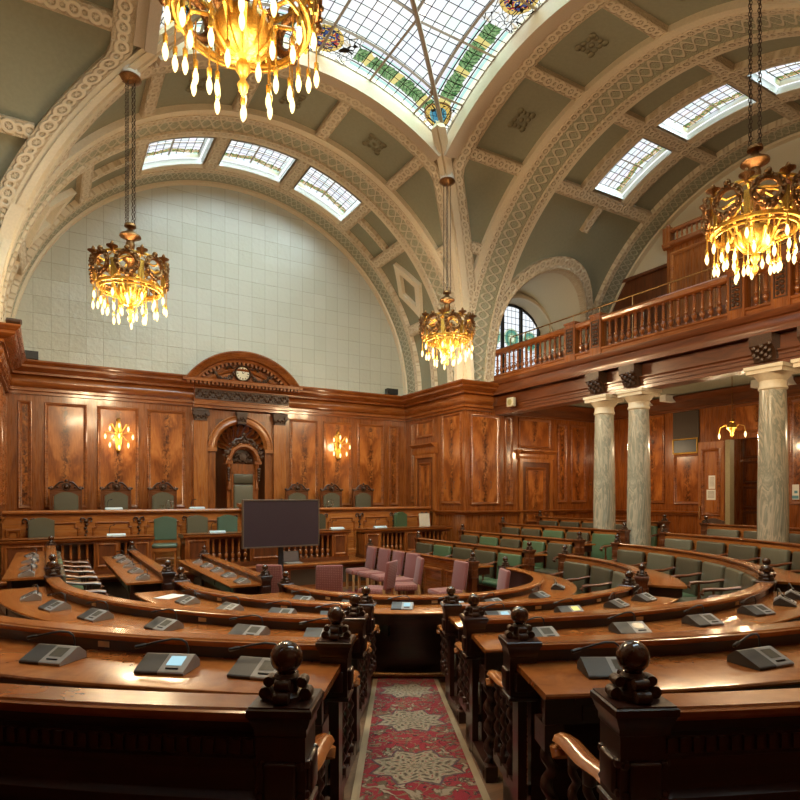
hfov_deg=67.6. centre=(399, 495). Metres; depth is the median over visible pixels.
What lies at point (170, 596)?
paper sheet
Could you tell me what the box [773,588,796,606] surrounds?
microphone
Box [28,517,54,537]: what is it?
chair
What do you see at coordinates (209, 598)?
curved desk
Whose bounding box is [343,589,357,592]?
rug
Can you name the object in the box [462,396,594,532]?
wall paneling
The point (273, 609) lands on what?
microphone
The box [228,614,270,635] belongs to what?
microphone
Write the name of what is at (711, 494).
paper notice
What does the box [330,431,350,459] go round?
wall light
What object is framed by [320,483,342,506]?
carved armchair
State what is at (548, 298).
wall
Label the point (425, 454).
door
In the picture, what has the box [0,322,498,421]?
trim
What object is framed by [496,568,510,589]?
upholstered chair
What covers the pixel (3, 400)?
wall
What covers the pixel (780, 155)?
wall
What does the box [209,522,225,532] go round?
desk microphone
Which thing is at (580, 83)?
ceiling
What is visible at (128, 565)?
microphone
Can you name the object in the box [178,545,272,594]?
desk
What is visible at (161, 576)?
desk
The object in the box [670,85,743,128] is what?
window
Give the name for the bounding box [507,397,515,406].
loudspeaker
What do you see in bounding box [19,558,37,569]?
microphone
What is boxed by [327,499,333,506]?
water jug
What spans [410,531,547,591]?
bench
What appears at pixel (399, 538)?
desk
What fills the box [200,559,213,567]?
microphone
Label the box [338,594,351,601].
microphone
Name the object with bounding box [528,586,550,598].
microphone
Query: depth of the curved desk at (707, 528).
11.76 m
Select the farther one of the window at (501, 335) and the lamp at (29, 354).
the window at (501, 335)
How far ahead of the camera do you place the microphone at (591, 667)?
2.75 m
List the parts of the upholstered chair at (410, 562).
seat, backrest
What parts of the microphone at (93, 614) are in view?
speaker panel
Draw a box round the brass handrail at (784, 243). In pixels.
[510,238,798,365]
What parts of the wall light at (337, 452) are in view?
plate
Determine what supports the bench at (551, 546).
on the floor at (488, 791)
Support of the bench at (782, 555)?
on the floor at (488, 791)
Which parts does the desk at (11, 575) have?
rail, post, seat, armrest, armrest, seat, armrest, armrest, armrest, armrest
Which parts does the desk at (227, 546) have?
panel, inset panel, panel, inset panel, panel, inset panel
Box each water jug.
[165,500,173,508]
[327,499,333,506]
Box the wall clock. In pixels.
[234,365,250,381]
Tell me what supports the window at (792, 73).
attached to the ceiling
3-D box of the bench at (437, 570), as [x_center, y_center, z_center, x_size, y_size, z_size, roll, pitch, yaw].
[0.483,1.599,12.354,0.608,1.217,4.075,0,0,-31]
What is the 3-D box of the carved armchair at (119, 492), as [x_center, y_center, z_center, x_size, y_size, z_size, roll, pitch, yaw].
[-6.548,0.380,13.855,0.720,1.520,0.617,0,0,-31]
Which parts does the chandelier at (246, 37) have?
pendant cord, bulb, pendant cord, bulb, pendant cord, bulb, pendant cord, bulb, pendant cord, bulb, pendant cord, bulb, pendant cord, bulb, pendant cord, bulb, pendant cord, bulb, pendant cord, bulb, bulb, bulb, pendant cord, pendant cord, bulb, bulb, bulb, pendant cord, bulb, lamp shade, pendant cord, bulb, bulb, pendant cord, bulb, pendant cord, pendant cord, bulb, bulb, pendant cord, bulb, pendant cord, bulb, pendant cord, bulb, bulb, pendant cord, pendant cord, bulb, pendant cord, bulb, pendant cord, bulb, pendant cord, bulb, pendant cord, bulb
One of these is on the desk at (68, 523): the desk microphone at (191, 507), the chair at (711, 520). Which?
the desk microphone at (191, 507)
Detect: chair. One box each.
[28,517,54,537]
[152,516,177,568]
[186,515,207,532]
[217,515,236,531]
[256,564,282,592]
[315,565,342,591]
[320,514,325,528]
[346,546,376,591]
[358,548,390,593]
[358,560,397,594]
[370,550,404,594]
[386,552,419,594]
[390,556,423,594]
[394,512,406,526]
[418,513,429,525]
[428,560,468,594]
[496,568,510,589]
[707,518,724,523]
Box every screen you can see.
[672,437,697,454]
[673,410,698,442]
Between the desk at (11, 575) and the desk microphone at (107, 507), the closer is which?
the desk at (11, 575)
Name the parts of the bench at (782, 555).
post, seat, seat, frame, rail, panel, seat, armrest, seat, armrest, seat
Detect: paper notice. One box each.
[707,490,715,499]
[709,475,714,488]
[792,484,798,499]
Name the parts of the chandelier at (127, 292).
pendant cord, chain, chain, turned stem, lamp shade, chain, chain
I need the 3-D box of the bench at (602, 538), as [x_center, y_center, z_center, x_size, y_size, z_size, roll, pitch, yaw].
[3.684,1.250,14.240,1.156,1.399,4.075,0,0,-31]
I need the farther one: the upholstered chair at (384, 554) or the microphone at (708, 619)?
the upholstered chair at (384, 554)
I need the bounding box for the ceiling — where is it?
[0,0,799,394]
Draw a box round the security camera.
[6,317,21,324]
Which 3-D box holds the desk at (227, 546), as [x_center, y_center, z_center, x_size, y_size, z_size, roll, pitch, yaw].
[-2.983,1.167,13.655,3.860,0.725,0.600,0,0,-31]
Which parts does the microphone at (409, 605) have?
speaker panel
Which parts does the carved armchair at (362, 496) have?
post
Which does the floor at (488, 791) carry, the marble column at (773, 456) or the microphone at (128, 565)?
the marble column at (773, 456)
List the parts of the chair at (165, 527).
seat frame, seat, leg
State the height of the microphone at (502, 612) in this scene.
0.138 m
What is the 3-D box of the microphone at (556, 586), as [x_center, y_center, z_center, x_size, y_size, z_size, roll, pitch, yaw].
[2.141,1.189,8.100,0.175,0.138,0.291,0,0,18]
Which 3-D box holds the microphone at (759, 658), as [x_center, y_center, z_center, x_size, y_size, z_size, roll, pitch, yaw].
[1.736,0.749,2.913,0.291,0.138,0.175,0,0,-23]
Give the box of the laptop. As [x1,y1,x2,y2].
[284,551,302,563]
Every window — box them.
[146,138,204,156]
[160,0,547,133]
[224,141,287,171]
[300,169,356,212]
[494,304,539,373]
[600,140,661,190]
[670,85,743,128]
[765,62,799,79]
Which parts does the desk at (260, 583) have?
post, rail, panel, post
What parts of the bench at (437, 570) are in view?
panel, rail, panel moulding, post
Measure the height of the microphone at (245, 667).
0.138 m
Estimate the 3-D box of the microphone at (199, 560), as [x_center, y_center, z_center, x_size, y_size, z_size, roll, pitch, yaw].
[-3.828,1.189,11.307,0.175,0.138,0.291,0,0,-20]
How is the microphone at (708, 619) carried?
on the curved desk at (480, 640)
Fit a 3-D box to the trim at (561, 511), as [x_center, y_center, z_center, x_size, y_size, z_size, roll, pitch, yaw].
[-0.708,0.460,15.489,16.719,0.120,5.510,0,0,-15]
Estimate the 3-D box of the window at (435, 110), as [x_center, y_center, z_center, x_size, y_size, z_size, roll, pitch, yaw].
[-0.105,-7.901,8.828,6.027,0.998,6.027,0,0,-31]
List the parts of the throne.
canopy post, canopy post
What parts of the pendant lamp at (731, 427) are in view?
rod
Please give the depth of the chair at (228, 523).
13.90 m
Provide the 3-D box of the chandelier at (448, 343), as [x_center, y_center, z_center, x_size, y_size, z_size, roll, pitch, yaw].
[1.046,-4.994,13.278,1.232,4.331,1.232,0,0,37]
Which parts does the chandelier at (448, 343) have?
chain, lamp shade, turned stem, chain, chain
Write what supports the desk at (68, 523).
on the floor at (303, 574)
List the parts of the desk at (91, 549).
panel, inset panel, panel, inset panel, panel, inset panel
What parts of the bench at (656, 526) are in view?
post, seat, seat, seat, rail, panel, frame, seat, seat, post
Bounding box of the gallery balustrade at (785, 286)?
[494,249,799,380]
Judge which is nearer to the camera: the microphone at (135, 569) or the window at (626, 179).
the microphone at (135, 569)
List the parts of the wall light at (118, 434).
plate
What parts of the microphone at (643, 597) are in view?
speaker panel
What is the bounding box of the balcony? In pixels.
[491,263,799,415]
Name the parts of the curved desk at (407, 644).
post, rail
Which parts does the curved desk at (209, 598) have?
post, rail, panel, post, armrest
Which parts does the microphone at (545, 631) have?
speaker panel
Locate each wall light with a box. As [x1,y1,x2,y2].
[104,418,133,452]
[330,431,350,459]
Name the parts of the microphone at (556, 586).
speaker panel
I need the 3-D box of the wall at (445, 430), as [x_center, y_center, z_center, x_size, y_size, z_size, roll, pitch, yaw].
[0.957,-0.400,17.346,0.204,5.200,2.920,0,0,-31]
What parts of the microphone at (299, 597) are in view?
speaker panel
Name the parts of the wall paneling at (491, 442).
panel moulding, flame panel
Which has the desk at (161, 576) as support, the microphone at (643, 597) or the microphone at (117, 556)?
the microphone at (117, 556)
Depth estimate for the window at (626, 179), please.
14.53 m
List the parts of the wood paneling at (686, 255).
corner post, cornice, rail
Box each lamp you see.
[25,350,37,359]
[385,388,397,394]
[718,377,746,438]
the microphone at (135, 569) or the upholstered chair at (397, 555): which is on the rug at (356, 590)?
the upholstered chair at (397, 555)
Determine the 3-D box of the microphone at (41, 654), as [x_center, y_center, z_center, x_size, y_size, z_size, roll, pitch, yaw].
[-1.755,0.749,2.990,0.291,0.138,0.175,0,0,14]
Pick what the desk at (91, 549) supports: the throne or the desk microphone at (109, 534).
the desk microphone at (109, 534)
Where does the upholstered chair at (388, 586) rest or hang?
on the rug at (356, 590)
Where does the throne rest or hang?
on the floor at (303, 574)
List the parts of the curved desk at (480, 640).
armrest, post, frame, leg, panel, rail, post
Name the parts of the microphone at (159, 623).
speaker panel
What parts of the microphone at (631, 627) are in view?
speaker panel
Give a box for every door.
[409,442,437,525]
[517,449,557,524]
[698,441,723,534]
[734,438,757,525]
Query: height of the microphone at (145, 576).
0.138 m
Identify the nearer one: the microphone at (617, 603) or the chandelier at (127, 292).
the microphone at (617, 603)
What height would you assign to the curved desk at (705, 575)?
1.369 m
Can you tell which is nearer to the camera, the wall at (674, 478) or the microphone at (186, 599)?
the microphone at (186, 599)
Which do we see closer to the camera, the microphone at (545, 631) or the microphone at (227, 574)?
the microphone at (545, 631)
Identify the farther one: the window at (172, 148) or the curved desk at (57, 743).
the window at (172, 148)
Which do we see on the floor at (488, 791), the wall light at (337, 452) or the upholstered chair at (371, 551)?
the upholstered chair at (371, 551)
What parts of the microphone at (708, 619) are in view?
speaker panel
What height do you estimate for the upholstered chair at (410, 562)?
0.950 m
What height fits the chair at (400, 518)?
1.095 m
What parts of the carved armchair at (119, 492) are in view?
post, post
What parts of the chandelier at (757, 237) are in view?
pendant cord, pendant cord, bulb, pendant cord, bulb, pendant cord, bulb, pendant cord, bulb, bulb, pendant cord, bulb, bulb, pendant cord, bulb, pendant cord, bulb, chain, chain, pendant cord, bulb, turned stem, lamp shade, chain, chain, bulb, pendant cord, bulb, bulb, bulb, pendant cord, bulb, pendant cord, bulb, pendant cord, bulb, bulb, pendant cord, bulb, pendant cord, bulb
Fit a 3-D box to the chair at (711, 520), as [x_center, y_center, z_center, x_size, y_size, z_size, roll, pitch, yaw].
[6.994,1.052,13.429,0.500,1.095,0.525,0,0,37]
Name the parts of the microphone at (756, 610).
speaker panel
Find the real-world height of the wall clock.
0.450 m
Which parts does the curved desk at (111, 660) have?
number plate, rail, leg, post, armrest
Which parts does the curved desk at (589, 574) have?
armrest, post, seat, armrest, armrest, panel, frame, seat, rail, seat, post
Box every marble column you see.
[583,394,623,529]
[616,387,661,545]
[743,361,799,541]
[790,358,799,368]
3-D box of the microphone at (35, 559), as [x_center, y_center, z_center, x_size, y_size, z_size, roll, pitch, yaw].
[-5.459,0.904,8.837,0.175,0.138,0.291,0,0,-17]
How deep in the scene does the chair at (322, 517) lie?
15.12 m
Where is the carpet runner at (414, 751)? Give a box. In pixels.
[359,677,482,799]
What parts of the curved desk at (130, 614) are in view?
post, rail, panel, number plate, post, armrest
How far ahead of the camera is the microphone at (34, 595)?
5.58 m
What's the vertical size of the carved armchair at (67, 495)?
1.520 m
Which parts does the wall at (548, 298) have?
window architrave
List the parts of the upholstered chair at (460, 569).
seat, backrest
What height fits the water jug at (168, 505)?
0.210 m
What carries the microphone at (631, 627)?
on the curved desk at (480, 640)
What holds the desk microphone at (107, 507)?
on the desk at (68, 523)
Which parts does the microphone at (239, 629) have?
speaker panel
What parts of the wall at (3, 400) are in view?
panel moulding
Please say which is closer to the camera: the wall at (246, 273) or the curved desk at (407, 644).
the curved desk at (407, 644)
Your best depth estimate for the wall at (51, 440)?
15.32 m
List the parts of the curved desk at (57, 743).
panel, rail, post, armrest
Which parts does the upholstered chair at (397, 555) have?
seat, backrest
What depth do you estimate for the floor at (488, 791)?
4.21 m
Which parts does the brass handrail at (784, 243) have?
post, post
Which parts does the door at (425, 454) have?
panel moulding, flame panel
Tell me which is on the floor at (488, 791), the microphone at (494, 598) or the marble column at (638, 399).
the marble column at (638, 399)
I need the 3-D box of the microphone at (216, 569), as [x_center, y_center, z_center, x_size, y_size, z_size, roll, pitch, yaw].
[-3.072,1.189,10.012,0.175,0.138,0.291,0,0,-33]
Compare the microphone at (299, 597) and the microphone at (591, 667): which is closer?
the microphone at (591, 667)
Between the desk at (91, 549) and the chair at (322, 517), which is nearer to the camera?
the desk at (91, 549)
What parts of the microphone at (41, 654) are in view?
speaker panel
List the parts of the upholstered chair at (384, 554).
leg, seat, backrest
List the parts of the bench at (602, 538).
post, seat, seat, seat, rail, frame, panel, seat, seat, armrest, post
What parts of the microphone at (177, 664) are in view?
speaker panel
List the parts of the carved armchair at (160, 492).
post, post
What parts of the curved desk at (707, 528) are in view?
post, seat, seat, frame, rail, panel, seat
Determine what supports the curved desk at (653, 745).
on the floor at (488, 791)
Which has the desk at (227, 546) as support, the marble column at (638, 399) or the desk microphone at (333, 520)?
the desk microphone at (333, 520)
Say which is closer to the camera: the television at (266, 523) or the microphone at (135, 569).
the microphone at (135, 569)
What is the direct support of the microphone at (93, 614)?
on the curved desk at (130, 614)
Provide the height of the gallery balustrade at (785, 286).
0.900 m
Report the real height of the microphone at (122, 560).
0.138 m
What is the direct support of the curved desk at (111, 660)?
on the floor at (488, 791)
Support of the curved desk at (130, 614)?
on the floor at (488, 791)
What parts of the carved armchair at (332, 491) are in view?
post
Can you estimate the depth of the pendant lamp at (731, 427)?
13.04 m
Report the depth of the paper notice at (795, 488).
13.53 m
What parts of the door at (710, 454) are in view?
push plate, panel moulding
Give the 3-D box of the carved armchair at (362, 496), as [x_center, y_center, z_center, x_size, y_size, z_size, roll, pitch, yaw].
[-0.948,0.380,17.154,0.720,1.520,0.617,0,0,-31]
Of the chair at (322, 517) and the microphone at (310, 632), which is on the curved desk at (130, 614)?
the microphone at (310, 632)
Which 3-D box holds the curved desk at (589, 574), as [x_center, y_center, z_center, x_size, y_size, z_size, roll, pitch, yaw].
[3.140,1.526,9.012,1.407,1.349,3.306,0,0,-3]
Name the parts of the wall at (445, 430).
panel moulding, flame panel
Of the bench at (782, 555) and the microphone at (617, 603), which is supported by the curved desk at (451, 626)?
the microphone at (617, 603)
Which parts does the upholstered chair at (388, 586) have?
seat, backrest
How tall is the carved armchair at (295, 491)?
1.520 m
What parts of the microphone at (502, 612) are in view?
speaker panel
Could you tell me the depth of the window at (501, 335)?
18.54 m
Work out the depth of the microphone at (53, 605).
5.12 m
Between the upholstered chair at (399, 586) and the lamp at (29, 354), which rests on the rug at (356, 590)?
the upholstered chair at (399, 586)
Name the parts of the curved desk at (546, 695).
armrest, post, frame, leg, rail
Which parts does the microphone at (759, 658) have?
speaker panel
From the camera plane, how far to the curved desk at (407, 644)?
6.95 m
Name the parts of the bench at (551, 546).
post, seat, seat, seat, rail, panel, frame, seat, seat, seat, post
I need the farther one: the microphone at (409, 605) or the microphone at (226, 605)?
the microphone at (409, 605)
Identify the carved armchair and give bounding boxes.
[48,479,83,509]
[99,480,132,509]
[147,481,177,508]
[285,482,309,498]
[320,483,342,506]
[352,483,373,506]
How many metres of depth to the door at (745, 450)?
16.82 m
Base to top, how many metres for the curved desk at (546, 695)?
1.399 m
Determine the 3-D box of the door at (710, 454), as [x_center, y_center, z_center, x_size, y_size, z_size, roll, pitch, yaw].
[7.898,0.210,15.197,0.085,3.180,0.620,0,0,-40]
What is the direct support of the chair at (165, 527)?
on the floor at (303, 574)
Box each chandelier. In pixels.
[87,64,169,329]
[158,0,323,121]
[418,172,476,369]
[699,0,799,284]
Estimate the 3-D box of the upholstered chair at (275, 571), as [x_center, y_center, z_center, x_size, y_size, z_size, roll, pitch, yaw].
[-2.155,1.621,10.265,0.470,0.950,0.596,0,0,8]
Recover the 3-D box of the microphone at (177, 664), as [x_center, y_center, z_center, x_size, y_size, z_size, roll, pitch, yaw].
[-1.122,0.749,2.823,0.291,0.138,0.175,0,0,7]
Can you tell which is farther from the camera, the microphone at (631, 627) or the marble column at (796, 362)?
the marble column at (796, 362)
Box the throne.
[223,433,263,507]
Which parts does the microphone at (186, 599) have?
speaker panel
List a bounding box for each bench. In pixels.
[365,539,493,594]
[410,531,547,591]
[458,524,595,576]
[498,517,630,559]
[535,510,670,546]
[657,524,799,574]
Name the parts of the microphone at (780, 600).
speaker panel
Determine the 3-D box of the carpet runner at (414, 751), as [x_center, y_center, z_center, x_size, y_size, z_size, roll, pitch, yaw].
[0.124,1.740,3.272,0.808,0.687,7.140,0,0,-1]
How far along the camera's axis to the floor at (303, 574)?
13.33 m
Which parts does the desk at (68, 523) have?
panel moulding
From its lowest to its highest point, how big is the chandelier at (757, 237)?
4.331 m
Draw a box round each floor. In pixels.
[0,554,365,598]
[0,585,502,799]
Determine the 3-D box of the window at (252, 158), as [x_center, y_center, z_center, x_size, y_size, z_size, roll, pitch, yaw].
[-3.485,-8.367,14.567,1.494,0.090,1.100,0,0,-31]
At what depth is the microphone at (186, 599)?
6.22 m
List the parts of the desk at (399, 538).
panel, inset panel, panel, inset panel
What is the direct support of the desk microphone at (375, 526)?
on the desk at (399, 538)
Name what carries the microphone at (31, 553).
on the desk at (11, 575)
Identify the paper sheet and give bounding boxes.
[155,594,183,598]
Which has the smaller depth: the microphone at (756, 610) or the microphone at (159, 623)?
the microphone at (159, 623)
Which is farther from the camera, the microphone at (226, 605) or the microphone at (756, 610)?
the microphone at (226, 605)
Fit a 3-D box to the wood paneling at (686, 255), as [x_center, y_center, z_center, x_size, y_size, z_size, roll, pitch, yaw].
[8.854,-5.130,12.237,1.300,3.220,6.980,0,0,-31]
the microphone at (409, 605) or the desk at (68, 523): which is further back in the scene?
the desk at (68, 523)
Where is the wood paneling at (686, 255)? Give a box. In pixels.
[662,176,799,320]
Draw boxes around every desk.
[0,534,154,579]
[0,561,371,778]
[0,606,359,799]
[0,640,335,799]
[1,536,109,595]
[2,503,430,563]
[102,541,199,600]
[135,567,379,717]
[178,529,350,565]
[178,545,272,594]
[254,556,576,677]
[353,525,452,558]
[437,571,678,723]
[454,565,799,782]
[486,606,799,799]
[548,545,686,598]
[550,640,799,799]
[610,534,799,602]
[699,515,799,543]
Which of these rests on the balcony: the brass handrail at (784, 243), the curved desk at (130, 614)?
the brass handrail at (784, 243)
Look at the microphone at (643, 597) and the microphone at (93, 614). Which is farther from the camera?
the microphone at (643, 597)
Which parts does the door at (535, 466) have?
flame panel, panel moulding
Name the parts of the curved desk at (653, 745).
armrest, post, rail, panel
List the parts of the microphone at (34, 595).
speaker panel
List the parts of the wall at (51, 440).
panel moulding, flame panel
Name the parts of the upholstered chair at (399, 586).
seat, backrest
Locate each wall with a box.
[0,380,6,572]
[6,351,405,510]
[15,185,402,395]
[406,411,461,541]
[509,273,579,358]
[614,396,799,534]
[633,138,799,275]
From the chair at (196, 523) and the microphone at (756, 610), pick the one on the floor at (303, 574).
the chair at (196, 523)
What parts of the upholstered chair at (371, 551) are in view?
leg, leg, seat, backrest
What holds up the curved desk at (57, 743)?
on the floor at (488, 791)
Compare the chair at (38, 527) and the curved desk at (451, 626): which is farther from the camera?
the chair at (38, 527)
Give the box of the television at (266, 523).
[242,499,319,577]
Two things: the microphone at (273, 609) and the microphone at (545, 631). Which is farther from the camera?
the microphone at (273, 609)
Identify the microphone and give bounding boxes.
[18,564,34,576]
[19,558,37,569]
[19,630,86,665]
[20,584,41,601]
[21,553,38,562]
[24,548,38,557]
[38,592,71,611]
[77,600,113,621]
[105,499,122,509]
[107,524,125,535]
[112,550,125,558]
[116,554,131,562]
[123,558,134,567]
[127,563,143,573]
[133,638,199,675]
[136,569,149,579]
[143,609,183,630]
[175,589,199,604]
[189,499,204,508]
[193,555,202,563]
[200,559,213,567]
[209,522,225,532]
[210,563,223,571]
[215,596,243,610]
[220,567,236,577]
[227,642,276,680]
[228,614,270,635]
[233,573,250,583]
[266,600,296,613]
[291,590,314,600]
[299,617,329,636]
[315,603,342,614]
[330,520,344,528]
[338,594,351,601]
[373,519,386,527]
[388,595,413,609]
[482,592,501,601]
[482,603,510,614]
[527,616,559,636]
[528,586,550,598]
[551,578,564,589]
[553,598,583,612]
[571,641,622,678]
[603,592,629,608]
[607,612,652,633]
[631,587,656,601]
[681,605,723,626]
[727,633,793,670]
[737,596,775,616]
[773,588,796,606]
[784,583,799,599]
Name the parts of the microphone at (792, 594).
speaker panel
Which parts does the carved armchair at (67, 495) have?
post, post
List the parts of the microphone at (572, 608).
speaker panel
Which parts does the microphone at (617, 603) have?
speaker panel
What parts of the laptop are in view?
lid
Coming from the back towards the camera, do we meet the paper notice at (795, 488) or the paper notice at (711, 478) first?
the paper notice at (711, 478)
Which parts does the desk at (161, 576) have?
panel, rail, post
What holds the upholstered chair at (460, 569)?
on the rug at (356, 590)
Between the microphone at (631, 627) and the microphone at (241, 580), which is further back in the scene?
the microphone at (241, 580)
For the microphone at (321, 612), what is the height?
0.138 m
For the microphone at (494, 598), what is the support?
on the curved desk at (407, 644)
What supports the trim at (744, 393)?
attached to the wall at (674, 478)
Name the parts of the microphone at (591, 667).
speaker panel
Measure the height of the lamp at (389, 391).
0.200 m
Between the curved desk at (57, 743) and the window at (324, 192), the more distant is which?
the window at (324, 192)
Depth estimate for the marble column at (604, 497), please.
13.26 m
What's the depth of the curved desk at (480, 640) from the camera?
4.40 m
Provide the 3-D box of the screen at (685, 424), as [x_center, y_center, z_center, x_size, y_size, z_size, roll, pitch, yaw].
[7.579,-1.700,15.850,0.030,1.080,0.740,0,0,-31]
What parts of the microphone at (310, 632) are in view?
speaker panel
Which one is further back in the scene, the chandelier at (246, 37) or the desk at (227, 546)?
the desk at (227, 546)
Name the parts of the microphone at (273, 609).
speaker panel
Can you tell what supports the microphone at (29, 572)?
on the desk at (11, 575)
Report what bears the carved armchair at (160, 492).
on the floor at (303, 574)
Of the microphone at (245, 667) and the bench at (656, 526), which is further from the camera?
the bench at (656, 526)
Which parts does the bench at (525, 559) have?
post, seat, seat, seat, rail, panel, frame, seat, seat frame, seat, seat, seat, post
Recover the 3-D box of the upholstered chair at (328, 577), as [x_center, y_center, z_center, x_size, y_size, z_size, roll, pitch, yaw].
[-1.228,1.621,10.167,0.470,0.950,0.596,0,0,-13]
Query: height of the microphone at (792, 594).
0.138 m
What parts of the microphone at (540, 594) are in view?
speaker panel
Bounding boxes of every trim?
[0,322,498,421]
[0,509,719,522]
[513,376,799,422]
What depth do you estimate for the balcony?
12.43 m
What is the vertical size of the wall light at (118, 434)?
0.840 m
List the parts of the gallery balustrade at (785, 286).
plinth rail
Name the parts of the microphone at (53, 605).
speaker panel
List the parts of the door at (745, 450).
panel moulding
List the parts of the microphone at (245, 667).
speaker panel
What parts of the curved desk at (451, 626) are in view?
armrest, post, leg, panel, rail, post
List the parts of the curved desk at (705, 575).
post, seat, seat, armrest, seat, armrest, panel, seat, frame, rail, seat, armrest, seat, armrest, seat, seat, post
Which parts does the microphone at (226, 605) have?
speaker panel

